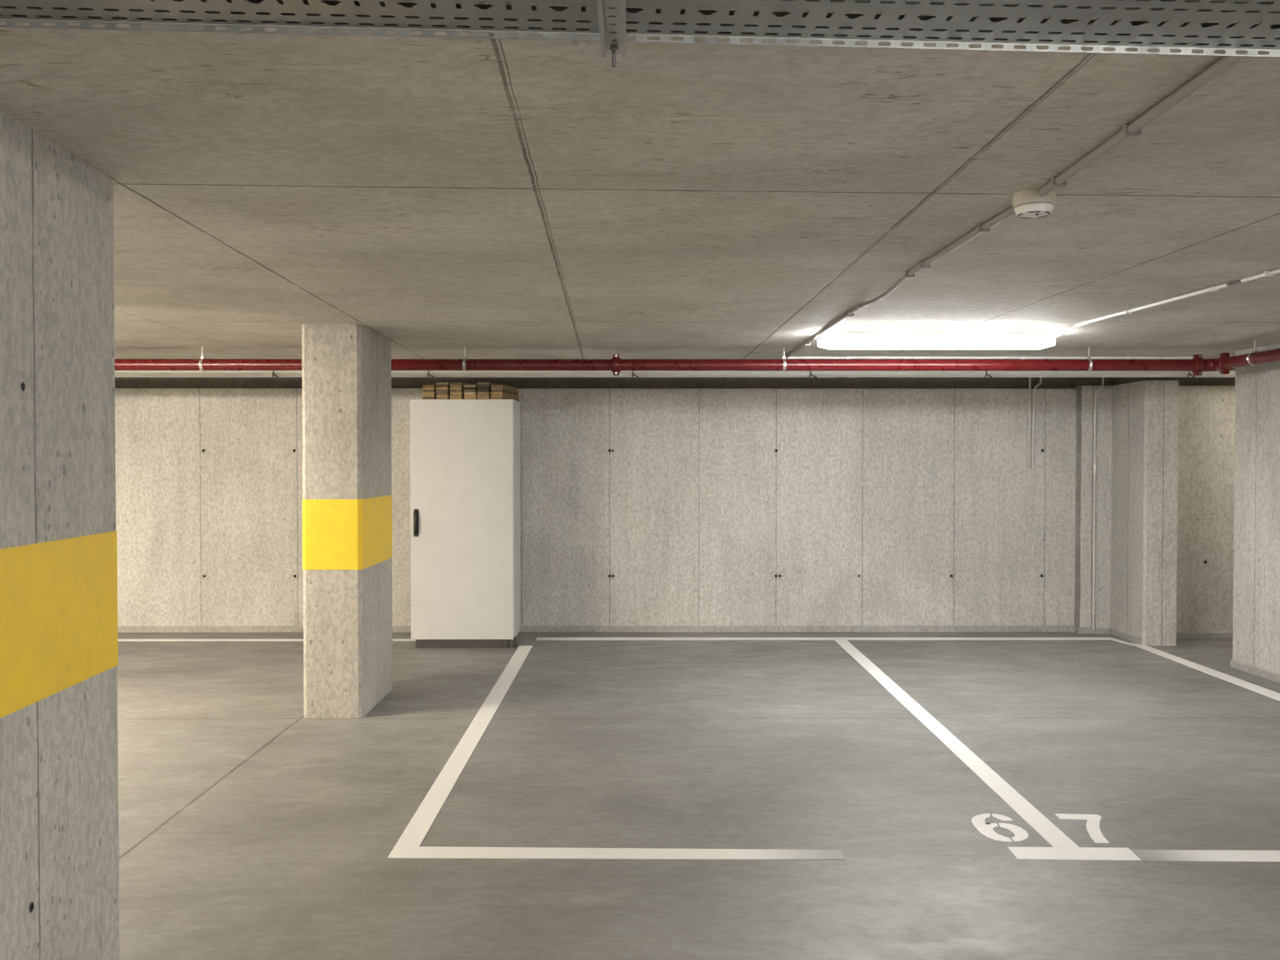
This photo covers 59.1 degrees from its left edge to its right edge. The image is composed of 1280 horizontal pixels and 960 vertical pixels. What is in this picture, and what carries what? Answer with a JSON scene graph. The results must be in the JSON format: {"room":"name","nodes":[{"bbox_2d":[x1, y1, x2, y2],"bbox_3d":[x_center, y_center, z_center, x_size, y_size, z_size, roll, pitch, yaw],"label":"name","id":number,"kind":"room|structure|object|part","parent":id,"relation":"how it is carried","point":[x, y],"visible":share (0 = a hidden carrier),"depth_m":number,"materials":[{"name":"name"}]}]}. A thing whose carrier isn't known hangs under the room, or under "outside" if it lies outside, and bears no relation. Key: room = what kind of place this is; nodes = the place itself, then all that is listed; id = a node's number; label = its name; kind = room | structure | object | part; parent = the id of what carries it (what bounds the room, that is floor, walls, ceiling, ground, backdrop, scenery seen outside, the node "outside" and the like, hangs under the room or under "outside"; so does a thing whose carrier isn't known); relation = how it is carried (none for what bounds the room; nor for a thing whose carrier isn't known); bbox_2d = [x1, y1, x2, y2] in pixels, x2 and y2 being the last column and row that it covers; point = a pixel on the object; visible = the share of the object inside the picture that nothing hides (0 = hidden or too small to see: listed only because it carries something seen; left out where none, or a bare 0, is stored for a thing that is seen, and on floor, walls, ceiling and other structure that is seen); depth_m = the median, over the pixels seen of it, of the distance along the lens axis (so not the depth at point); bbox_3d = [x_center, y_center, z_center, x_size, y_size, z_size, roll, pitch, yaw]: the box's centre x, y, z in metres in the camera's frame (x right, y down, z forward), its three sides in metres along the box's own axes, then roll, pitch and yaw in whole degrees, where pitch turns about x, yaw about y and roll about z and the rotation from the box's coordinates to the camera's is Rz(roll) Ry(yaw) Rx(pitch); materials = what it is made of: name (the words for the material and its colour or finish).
{"room":"parking garage","nodes":[
{"label":"parking garage","id":0,"kind":"room"},
{"bbox_2d":[114,388,1076,625],"bbox_3d":[-2.788,0.252,9.683,12.900,2.046,0.425,0,1,0],"label":"wall","id":1,"kind":"structure","parent":0,"point":[639,507],"depth_m":9.48,"materials":[{"name":"concrete"}]},
{"bbox_2d":[114,376,1074,388],"bbox_3d":[-2.788,-0.851,9.680,12.900,0.159,0.390,0,1,0],"label":"trim","id":2,"kind":"structure","parent":1,"relation":"attached to","point":[120,382],"depth_m":9.50,"materials":[{"name":"grey concrete"}]},
{"bbox_2d":[118,625,1075,632],"bbox_3d":[-2.687,1.252,9.482,12.700,0.052,0.014,0,1,0],"label":"baseboard","id":3,"kind":"structure","parent":1,"relation":"attached to","point":[121,628],"depth_m":9.49,"materials":[{"name":"grey concrete"}]},
{"bbox_2d":[1027,376,1031,466],"bbox_3d":[3.268,-0.518,9.469,0.024,0.817,0.023,0,1,0],"label":"conduit","id":4,"kind":"object","parent":1,"relation":"attached to","point":[1029,378],"visible":0.86,"depth_m":9.46,"materials":[{"name":"grey metal"}]},
{"bbox_2d":[1031,376,1041,468],"bbox_3d":[3.328,-0.510,9.469,0.080,0.832,0.023,0,1,0],"label":"conduit","id":5,"kind":"object","parent":1,"relation":"attached to","point":[1040,383],"visible":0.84,"depth_m":9.46,"materials":[{"name":"grey metal"}]},
{"bbox_2d":[0,0,1279,359],"bbox_3d":[-1.206,-0.834,1.580,16.000,0.100,16.600,0,1,0],"label":"ceiling","id":6,"kind":"structure","parent":0,"point":[438,197],"depth_m":3.12,"materials":[{"name":"concrete"}]},
{"bbox_2d":[199,346,204,371],"bbox_3d":[-2.935,-0.811,7.570,0.020,0.162,0.096,0,1,0],"label":"hanger","id":7,"kind":"object","parent":6,"relation":"hanging from","point":[202,356],"visible":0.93,"depth_m":7.56,"materials":[{"name":"metal"}]},
{"bbox_2d":[462,346,466,371],"bbox_3d":[-1.176,-0.812,7.577,0.020,0.162,0.096,0,1,0],"label":"hanger","id":8,"kind":"object","parent":6,"relation":"hanging from","point":[464,356],"visible":0.97,"depth_m":7.56,"materials":[{"name":"metal"}]},
{"bbox_2d":[596,0,626,67],"bbox_3d":[-0.043,-0.739,1.653,0.043,0.093,0.532,0,1,0],"label":"channel","id":9,"kind":"object","parent":6,"relation":"hanging from","point":[613,42],"visible":1,"depth_m":1.81,"materials":[{"name":"metal"}]},
{"bbox_3d":[-0.044,-0.743,1.901,0.007,0.093,0.007,0,1,0],"label":"threaded rod","id":10,"kind":"part","parent":9,"relation":"part of","materials":[{"name":"grey metal"}]},
{"bbox_2d":[0,0,1279,56],"bbox_3d":[-0.523,-0.756,1.749,8.969,0.056,0.211,0,1,-4],"label":"cable tray","id":11,"kind":"object","parent":6,"relation":"hanging from","point":[572,20],"visible":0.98,"depth_m":1.83,"materials":[{"name":"metal"}]},
{"bbox_2d":[782,347,786,371],"bbox_3d":[0.968,-0.812,7.585,0.020,0.162,0.096,0,1,0],"label":"hanger","id":12,"kind":"object","parent":6,"relation":"hanging from","point":[784,356],"visible":0.96,"depth_m":7.57,"materials":[{"name":"metal"}]},
{"bbox_2d":[114,348,1279,375],"bbox_3d":[-2.510,-0.646,0.565,12.944,0.140,14.133,0,1,0],"label":"pipe","id":13,"kind":"object","parent":12,"relation":"hanging from","point":[1225,363],"visible":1,"depth_m":7.56,"materials":[{"name":"red metal"}]},
{"bbox_2d":[817,331,1055,349],"bbox_3d":[1.758,-0.829,6.713,1.388,0.094,0.117,0,1,0],"label":"ceiling lamp","id":14,"kind":"object","parent":6,"relation":"attached to","point":[831,340],"visible":1,"depth_m":6.66,"materials":[{"name":"white plastic"}]},
{"bbox_2d":[817,338,1055,349],"bbox_3d":[1.758,-0.807,6.713,1.388,0.050,0.112,0,1,0],"label":"diffuser","id":15,"kind":"object","parent":14,"relation":"attached to","point":[826,343],"depth_m":6.66,"materials":[{"name":"white plastic"}]},
{"bbox_2d":[786,356,1192,359],"bbox_3d":[2.564,-0.892,8.255,3.006,0.024,0.034,0,1,0],"label":"pipe","id":16,"kind":"object","parent":6,"relation":"attached to","point":[789,357],"visible":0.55,"depth_m":8.25,"materials":[{"name":"red metal"}]},
{"bbox_2d":[784,50,1247,359],"bbox_3d":[1.086,-0.833,5.086,0.064,0.028,6.248,0,1,0],"label":"cable conduit","id":17,"kind":"object","parent":6,"relation":"attached to","point":[1133,129],"visible":0.98,"depth_m":2.78,"materials":[{"name":"grey metal"}]},
{"bbox_2d":[1012,188,1055,218],"bbox_3d":[1.117,-0.781,3.201,0.116,0.065,0.116,0,1,0],"label":"smoke detector","id":18,"kind":"object","parent":6,"relation":"attached to","point":[1027,204],"visible":0.97,"depth_m":3.16,"materials":[{"name":"beige plastic"}]},
{"bbox_2d":[1086,347,1092,371],"bbox_3d":[3.021,-0.812,7.593,0.020,0.162,0.096,0,1,0],"label":"hanger","id":19,"kind":"object","parent":6,"relation":"hanging from","point":[1088,357],"visible":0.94,"depth_m":7.58,"materials":[{"name":"metal"}]},
{"bbox_2d":[1048,268,1279,337],"bbox_3d":[2.524,-0.811,4.381,0.040,0.046,4.615,0,1,-3],"label":"cable conduit","id":20,"kind":"object","parent":6,"relation":"attached to","point":[1268,273],"visible":1,"depth_m":5.18,"materials":[{"name":"white plastic"}]},
{"bbox_2d":[1246,339,1257,365],"bbox_3d":[3.872,-0.803,7.122,0.096,0.162,0.020,0,1,0],"label":"hanger","id":21,"kind":"object","parent":6,"relation":"hanging from","point":[1254,350],"visible":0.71,"depth_m":7.12,"materials":[{"name":"metal"}]},
{"bbox_2d":[117,632,1279,959],"bbox_3d":[-1.206,1.521,1.623,16.000,0.200,16.600,0,1,0],"label":"floor","id":22,"kind":"structure","parent":0,"point":[251,827],"depth_m":4.83,"materials":[{"name":"concrete"}]},
{"bbox_2d":[0,110,119,959],"bbox_3d":[-1.559,0.299,2.661,0.334,2.205,0.804,0,1,-3],"label":"concrete pillar","id":23,"kind":"structure","parent":22,"relation":"on","point":[60,838],"depth_m":2.69,"materials":[{"name":"grey concrete"}]},
{"bbox_2d":[118,639,415,640],"bbox_3d":[-5.161,1.285,9.059,6.750,0.003,0.110,0,1,0],"label":"parking line","id":24,"kind":"object","parent":22,"relation":"on","point":[118,639],"visible":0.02,"depth_m":9.03,"materials":[{"name":"white paint"}]},
{"bbox_2d":[301,323,392,718],"bbox_3d":[-1.725,0.226,6.713,0.338,2.205,0.814,0,1,0],"label":"concrete pillar","id":25,"kind":"structure","parent":22,"relation":"on","point":[347,438],"depth_m":6.32,"materials":[{"name":"grey concrete"}]},
{"bbox_2d":[409,399,519,647],"bbox_3d":[-1.360,0.333,8.880,0.805,1.913,0.524,0,1,0],"label":"tall cabinet","id":26,"kind":"object","parent":22,"relation":"on","point":[465,453],"visible":1,"depth_m":8.66,"materials":[{"name":"white metal"}]},
{"bbox_3d":[-1.717,0.321,8.639,0.026,0.188,0.046,0,1,0],"label":"handle lever","id":27,"kind":"part","parent":26,"relation":"part of","materials":[{"name":"black plastic"}]},
{"bbox_3d":[-1.717,0.328,8.656,0.036,0.215,0.011,0,1,0],"label":"handle","id":28,"kind":"part","parent":26,"relation":"part of","materials":[{"name":"black plastic"}]},
{"bbox_2d":[422,396,436,399],"bbox_3d":[-1.589,-0.633,8.895,0.094,0.018,0.470,0,1,9],"label":"wooden board","id":29,"kind":"object","parent":26,"relation":"on","point":[423,397],"visible":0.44,"depth_m":8.66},
{"bbox_2d":[422,394,436,397],"bbox_3d":[-1.589,-0.652,8.904,0.094,0.018,0.470,0,1,9],"label":"wooden board","id":30,"kind":"object","parent":29,"relation":"on","point":[435,396],"visible":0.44,"depth_m":8.67,"materials":[{"name":"brown wood"}]},
{"bbox_2d":[422,392,436,394],"bbox_3d":[-1.587,-0.671,8.903,0.094,0.018,0.470,0,1,10],"label":"wooden board","id":31,"kind":"object","parent":30,"relation":"on","point":[423,393],"visible":0.44,"depth_m":8.67,"materials":[{"name":"brown wood"}]},
{"bbox_2d":[422,389,436,391],"bbox_3d":[-1.586,-0.690,8.892,0.094,0.018,0.470,0,1,10],"label":"wooden board","id":32,"kind":"object","parent":31,"relation":"on","point":[423,390],"visible":0.44,"depth_m":8.66,"materials":[{"name":"brown wood"}]},
{"bbox_2d":[423,387,436,390],"bbox_3d":[-1.587,-0.709,8.910,0.094,0.018,0.470,0,1,10],"label":"wooden board","id":33,"kind":"object","parent":32,"relation":"on","point":[423,388],"visible":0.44,"depth_m":8.68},
{"bbox_2d":[422,384,436,387],"bbox_3d":[-1.591,-0.727,8.905,0.094,0.018,0.470,0,1,9],"label":"wooden board","id":34,"kind":"object","parent":33,"relation":"on","point":[423,386],"visible":0.44,"depth_m":8.67,"materials":[{"name":"brown wood"}]},
{"bbox_2d":[436,396,449,399],"bbox_3d":[-1.485,-0.633,8.902,0.094,0.018,0.470,0,1,9],"label":"wooden board","id":35,"kind":"object","parent":26,"relation":"on","point":[440,397],"visible":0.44,"depth_m":8.67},
{"bbox_2d":[436,394,450,397],"bbox_3d":[-1.483,-0.652,8.912,0.094,0.018,0.470,0,1,10],"label":"wooden board","id":36,"kind":"object","parent":35,"relation":"on","point":[437,396],"visible":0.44,"depth_m":8.68,"materials":[{"name":"brown wood"}]},
{"bbox_2d":[435,392,449,394],"bbox_3d":[-1.483,-0.671,8.894,0.094,0.018,0.470,0,1,9],"label":"wooden board","id":37,"kind":"object","parent":36,"relation":"on","point":[436,393],"visible":0.44,"depth_m":8.66,"materials":[{"name":"brown wood"}]},
{"bbox_2d":[436,389,449,391],"bbox_3d":[-1.483,-0.690,8.895,0.094,0.018,0.470,0,1,9],"label":"wooden board","id":38,"kind":"object","parent":37,"relation":"on","point":[437,390],"visible":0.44,"depth_m":8.66,"materials":[{"name":"brown wood"}]},
{"bbox_2d":[436,386,449,390],"bbox_3d":[-1.483,-0.708,8.900,0.094,0.018,0.470,0,1,9],"label":"wooden board","id":39,"kind":"object","parent":38,"relation":"on","point":[443,388],"visible":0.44,"depth_m":8.67,"materials":[{"name":"brown wood"}]},
{"bbox_2d":[435,384,449,387],"bbox_3d":[-1.483,-0.727,8.892,0.094,0.018,0.470,0,1,10],"label":"wooden board","id":40,"kind":"object","parent":39,"relation":"on","point":[436,386],"visible":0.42,"depth_m":8.66,"materials":[{"name":"brown wood"}]},
{"bbox_2d":[436,382,449,384],"bbox_3d":[-1.482,-0.746,8.900,0.094,0.018,0.470,0,1,9],"label":"wooden board","id":41,"kind":"object","parent":40,"relation":"on","point":[437,383],"visible":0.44,"depth_m":8.67,"materials":[{"name":"brown wood"}]},
{"bbox_2d":[449,396,463,399],"bbox_3d":[-1.378,-0.634,8.903,0.094,0.018,0.470,0,1,10],"label":"wooden board","id":42,"kind":"object","parent":26,"relation":"on","point":[455,397],"visible":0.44,"depth_m":8.67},
{"bbox_2d":[449,394,464,397],"bbox_3d":[-1.377,-0.652,8.909,0.094,0.018,0.470,0,1,10],"label":"wooden board","id":43,"kind":"object","parent":42,"relation":"on","point":[451,396],"visible":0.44,"depth_m":8.68,"materials":[{"name":"brown wood"}]},
{"bbox_2d":[449,392,463,394],"bbox_3d":[-1.380,-0.671,8.905,0.094,0.018,0.470,0,1,9],"label":"wooden board","id":44,"kind":"object","parent":43,"relation":"on","point":[451,393],"visible":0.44,"depth_m":8.67,"materials":[{"name":"brown wood"}]},
{"bbox_2d":[449,389,463,391],"bbox_3d":[-1.380,-0.690,8.899,0.094,0.018,0.470,0,1,9],"label":"wooden board","id":45,"kind":"object","parent":44,"relation":"on","point":[451,390],"visible":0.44,"depth_m":8.67,"materials":[{"name":"brown wood"}]},
{"bbox_2d":[449,386,463,390],"bbox_3d":[-1.380,-0.708,8.901,0.094,0.018,0.470,0,1,9],"label":"wooden board","id":46,"kind":"object","parent":45,"relation":"on","point":[457,388],"visible":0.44,"depth_m":8.67,"materials":[{"name":"brown wood"}]},
{"bbox_2d":[449,384,463,387],"bbox_3d":[-1.377,-0.727,8.902,0.094,0.018,0.470,0,1,10],"label":"wooden board","id":47,"kind":"object","parent":46,"relation":"on","point":[451,386],"visible":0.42,"depth_m":8.67,"materials":[{"name":"brown wood"}]},
{"bbox_2d":[449,382,471,384],"bbox_3d":[-1.378,-0.746,8.909,0.094,0.018,0.470,0,1,9],"label":"wooden board","id":48,"kind":"object","parent":47,"relation":"on","point":[451,383],"visible":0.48,"depth_m":8.68,"materials":[{"name":"brown wood"}]},
{"bbox_2d":[464,396,477,399],"bbox_3d":[-1.269,-0.633,8.900,0.094,0.018,0.470,0,1,9],"label":"wooden board","id":49,"kind":"object","parent":26,"relation":"on","point":[467,397],"visible":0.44,"depth_m":8.67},
{"bbox_2d":[464,394,477,397],"bbox_3d":[-1.268,-0.652,8.906,0.094,0.018,0.470,0,1,9],"label":"wooden board","id":50,"kind":"object","parent":49,"relation":"on","point":[465,396],"visible":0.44,"depth_m":8.68,"materials":[{"name":"brown wood"}]},
{"bbox_2d":[464,392,477,394],"bbox_3d":[-1.272,-0.671,8.915,0.094,0.018,0.470,0,1,9],"label":"wooden board","id":51,"kind":"object","parent":50,"relation":"on","point":[465,393],"visible":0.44,"depth_m":8.69,"materials":[{"name":"beige wood"}]},
{"bbox_2d":[463,389,477,391],"bbox_3d":[-1.273,-0.690,8.893,0.095,0.018,0.470,0,1,9],"label":"wooden board","id":52,"kind":"object","parent":51,"relation":"on","point":[464,390],"visible":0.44,"depth_m":8.66,"materials":[{"name":"brown wood"}]},
{"bbox_2d":[464,387,477,390],"bbox_3d":[-1.274,-0.709,8.915,0.094,0.018,0.470,0,1,9],"label":"wooden board","id":53,"kind":"object","parent":52,"relation":"on","point":[464,388],"visible":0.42,"depth_m":8.69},
{"bbox_2d":[463,384,477,387],"bbox_3d":[-1.274,-0.727,8.900,0.094,0.018,0.470,0,1,9],"label":"wooden board","id":54,"kind":"object","parent":53,"relation":"on","point":[464,386],"visible":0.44,"depth_m":8.67,"materials":[{"name":"beige wood"}]},
{"bbox_2d":[477,396,490,399],"bbox_3d":[-1.167,-0.634,8.904,0.094,0.018,0.470,0,1,10],"label":"wooden board","id":55,"kind":"object","parent":26,"relation":"on","point":[483,397],"visible":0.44,"depth_m":8.67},
{"bbox_2d":[477,394,491,397],"bbox_3d":[-1.170,-0.652,8.895,0.094,0.018,0.470,0,1,9],"label":"wooden board","id":56,"kind":"object","parent":55,"relation":"on","point":[478,396],"visible":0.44,"depth_m":8.67,"materials":[{"name":"brown wood"}]},
{"bbox_2d":[477,392,490,394],"bbox_3d":[-1.168,-0.671,8.898,0.094,0.018,0.470,0,1,9],"label":"wooden board","id":57,"kind":"object","parent":56,"relation":"on","point":[478,393],"visible":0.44,"depth_m":8.67,"materials":[{"name":"brown wood"}]},
{"bbox_2d":[477,389,490,391],"bbox_3d":[-1.166,-0.690,8.894,0.094,0.018,0.470,0,1,9],"label":"wooden board","id":58,"kind":"object","parent":57,"relation":"on","point":[478,390],"visible":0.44,"depth_m":8.66,"materials":[{"name":"brown wood"}]},
{"bbox_2d":[477,387,491,390],"bbox_3d":[-1.169,-0.709,8.913,0.094,0.018,0.470,0,1,9],"label":"wooden board","id":59,"kind":"object","parent":58,"relation":"on","point":[477,388],"visible":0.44,"depth_m":8.68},
{"bbox_2d":[477,384,491,387],"bbox_3d":[-1.166,-0.727,8.898,0.094,0.018,0.470,0,1,9],"label":"wooden board","id":60,"kind":"object","parent":59,"relation":"on","point":[478,386],"visible":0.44,"depth_m":8.67,"materials":[{"name":"brown wood"}]},
{"bbox_2d":[477,382,497,384],"bbox_3d":[-1.170,-0.746,8.913,0.094,0.018,0.470,0,1,9],"label":"wooden board","id":61,"kind":"object","parent":60,"relation":"on","point":[478,383],"visible":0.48,"depth_m":8.68,"materials":[{"name":"brown wood"}]},
{"bbox_2d":[490,396,519,401],"bbox_3d":[-1.062,-0.633,8.898,0.094,0.018,0.470,0,1,10],"label":"wooden board","id":62,"kind":"object","parent":26,"relation":"on","point":[492,397],"visible":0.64,"depth_m":8.67,"materials":[{"name":"brown wood"}]},
{"bbox_2d":[490,394,519,399],"bbox_3d":[-1.063,-0.652,8.905,0.094,0.018,0.470,0,1,9],"label":"wooden board","id":63,"kind":"object","parent":62,"relation":"on","point":[503,396],"visible":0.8,"depth_m":8.76,"materials":[{"name":"brown wood"}]},
{"bbox_2d":[490,392,519,397],"bbox_3d":[-1.062,-0.671,8.893,0.095,0.018,0.470,0,1,9],"label":"wooden board","id":64,"kind":"object","parent":63,"relation":"on","point":[492,393],"visible":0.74,"depth_m":8.71,"materials":[{"name":"brown wood"}]},
{"bbox_2d":[490,389,518,395],"bbox_3d":[-1.065,-0.690,8.907,0.094,0.018,0.470,0,1,9],"label":"wooden board","id":65,"kind":"object","parent":64,"relation":"on","point":[492,390],"visible":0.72,"depth_m":8.69,"materials":[{"name":"brown wood"}]},
{"bbox_2d":[490,386,519,392],"bbox_3d":[-1.062,-0.708,8.905,0.094,0.018,0.470,0,1,9],"label":"wooden board","id":66,"kind":"object","parent":65,"relation":"on","point":[501,388],"visible":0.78,"depth_m":8.76,"materials":[{"name":"brown wood"}]},
{"bbox_2d":[490,384,518,390],"bbox_3d":[-1.064,-0.727,8.894,0.094,0.018,0.470,0,1,9],"label":"wooden board","id":67,"kind":"object","parent":66,"relation":"on","point":[492,386],"visible":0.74,"depth_m":8.69,"materials":[{"name":"brown wood"}]},
{"bbox_2d":[394,640,535,846],"bbox_3d":[-0.879,1.329,6.642,0.105,0.003,4.840,0,1,0],"label":"parking line","id":68,"kind":"object","parent":22,"relation":"on","point":[421,821],"visible":1,"depth_m":5.48,"materials":[{"name":"white paint"}]},
{"bbox_2d":[387,846,845,859],"bbox_3d":[-0.087,1.373,4.156,1.664,0.003,0.116,0,1,1],"label":"parking line","id":69,"kind":"object","parent":22,"relation":"on","point":[397,852],"visible":1,"depth_m":4.14,"materials":[{"name":"white paint"}]},
{"bbox_2d":[536,637,1111,639],"bbox_3d":[1.498,1.283,9.130,4.668,0.003,0.132,0,1,0],"label":"parking line","id":70,"kind":"object","parent":22,"relation":"on","point":[538,638],"visible":1,"depth_m":9.12,"materials":[{"name":"white paint"}]},
{"bbox_2d":[834,640,1079,847],"bbox_3d":[1.601,1.329,6.638,0.098,0.003,4.848,0,1,0],"label":"parking line","id":71,"kind":"object","parent":22,"relation":"on","point":[1040,823],"visible":1,"depth_m":5.41,"materials":[{"name":"white paint"}]},
{"bbox_2d":[971,813,1028,842],"bbox_3d":[1.412,1.368,4.446,0.184,0.003,0.338,0,1,0],"label":"painted number","id":72,"kind":"object","parent":22,"relation":"on","point":[978,821],"visible":1,"depth_m":4.43,"materials":[{"name":"white paint"}]},
{"bbox_2d":[1007,847,1141,860],"bbox_3d":[1.594,1.374,4.151,0.449,0.003,0.127,0,1,1],"label":"parking line","id":73,"kind":"object","parent":22,"relation":"on","point":[1076,853],"visible":1,"depth_m":4.14,"materials":[{"name":"white paint"}]},
{"bbox_2d":[1054,813,1109,843],"bbox_3d":[1.781,1.368,4.439,0.177,0.003,0.352,0,1,0],"label":"painted number","id":74,"kind":"object","parent":22,"relation":"on","point":[1092,824],"visible":1,"depth_m":4.50,"materials":[{"name":"white paint"}]},
{"bbox_2d":[1111,637,1279,701],"bbox_3d":[3.868,1.333,6.364,0.185,0.003,5.646,0,1,0],"label":"parking line","id":75,"kind":"object","parent":22,"relation":"on","point":[1255,688],"visible":1,"depth_m":7.67,"materials":[{"name":"white paint"}]},
{"bbox_2d":[1130,849,1279,861],"bbox_3d":[2.751,1.374,4.121,1.869,0.003,0.115,0,1,1],"label":"parking line","id":76,"kind":"object","parent":22,"relation":"on","point":[1145,855],"visible":1,"depth_m":4.13,"materials":[{"name":"white paint"}]},
{"bbox_2d":[1074,380,1178,645],"bbox_3d":[3.919,0.249,9.349,0.512,2.064,1.145,0,1,0],"label":"pillar","id":77,"kind":"structure","parent":0,"point":[1136,493],"depth_m":9.06,"materials":[{"name":"concrete"}]},
{"bbox_2d":[1078,627,1110,633],"bbox_3d":[3.785,1.254,9.402,0.271,0.052,0.014,0,1,0],"label":"baseboard","id":78,"kind":"structure","parent":77,"relation":"attached to","point":[1081,630],"depth_m":9.39,"materials":[{"name":"grey concrete"}]},
{"bbox_2d":[1091,376,1103,630],"bbox_3d":[3.805,0.163,9.373,0.091,2.176,0.032,0,1,0],"label":"conduit","id":79,"kind":"object","parent":77,"relation":"attached to","point":[1094,464],"visible":0.94,"depth_m":9.37,"materials":[{"name":"metal"}]},
{"bbox_2d":[1074,376,1172,386],"bbox_3d":[3.903,-0.854,9.347,0.480,0.141,1.110,0,1,0],"label":"trim","id":80,"kind":"structure","parent":77,"relation":"attached to","point":[1078,380],"depth_m":9.40,"materials":[{"name":"grey concrete"}]},
{"bbox_2d":[1109,627,1142,645],"bbox_3d":[3.914,1.259,9.105,0.014,0.052,0.581,0,1,0],"label":"baseboard","id":81,"kind":"object","parent":77,"relation":"attached to","point":[1134,639],"visible":1,"depth_m":9.08,"materials":[{"name":"grey concrete"}]},
{"bbox_2d":[1172,368,1235,385],"bbox_3d":[5.468,-0.848,9.535,2.588,0.159,0.745,0,1,0],"label":"trim","id":82,"kind":"structure","parent":77,"relation":"attached to","point":[1182,380],"depth_m":9.16,"materials":[{"name":"grey concrete"}]},
{"bbox_2d":[1176,385,1235,631],"bbox_3d":[5.468,0.254,9.538,2.588,2.046,0.780,0,1,0],"label":"wall","id":83,"kind":"structure","parent":0,"point":[1205,413],"depth_m":9.14,"materials":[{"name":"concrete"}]},
{"bbox_2d":[1176,632,1232,638],"bbox_3d":[5.370,1.258,9.159,2.388,0.052,0.014,0,1,0],"label":"baseboard","id":84,"kind":"structure","parent":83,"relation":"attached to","point":[1179,635],"depth_m":9.15,"materials":[{"name":"grey concrete"}]},
{"bbox_2d":[1232,343,1279,674],"bbox_3d":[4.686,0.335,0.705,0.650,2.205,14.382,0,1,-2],"label":"pillar","id":85,"kind":"structure","parent":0,"point":[1256,580],"depth_m":7.60,"materials":[{"name":"concrete"}]},
{"bbox_2d":[1230,659,1279,682],"bbox_3d":[4.354,1.411,0.723,0.014,0.052,14.365,0,1,-2],"label":"baseboard","id":86,"kind":"structure","parent":85,"relation":"attached to","point":[1266,674],"depth_m":7.59,"materials":[{"name":"grey concrete"}]},
{"bbox_3d":[-2.786,-0.846,8.652,0.057,0.131,0.075,0,1,0],"label":"clip","id":87,"kind":"object","parent":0,"visible":0},
{"bbox_2d":[114,370,1235,377],"bbox_3d":[-1.234,-0.815,8.662,15.560,0.057,0.057,0,1,0],"label":"pipe","id":88,"kind":"object","parent":87,"relation":"attached to","point":[117,373],"visible":0.87,"depth_m":8.65,"materials":[{"name":"plastic"}]}
]}

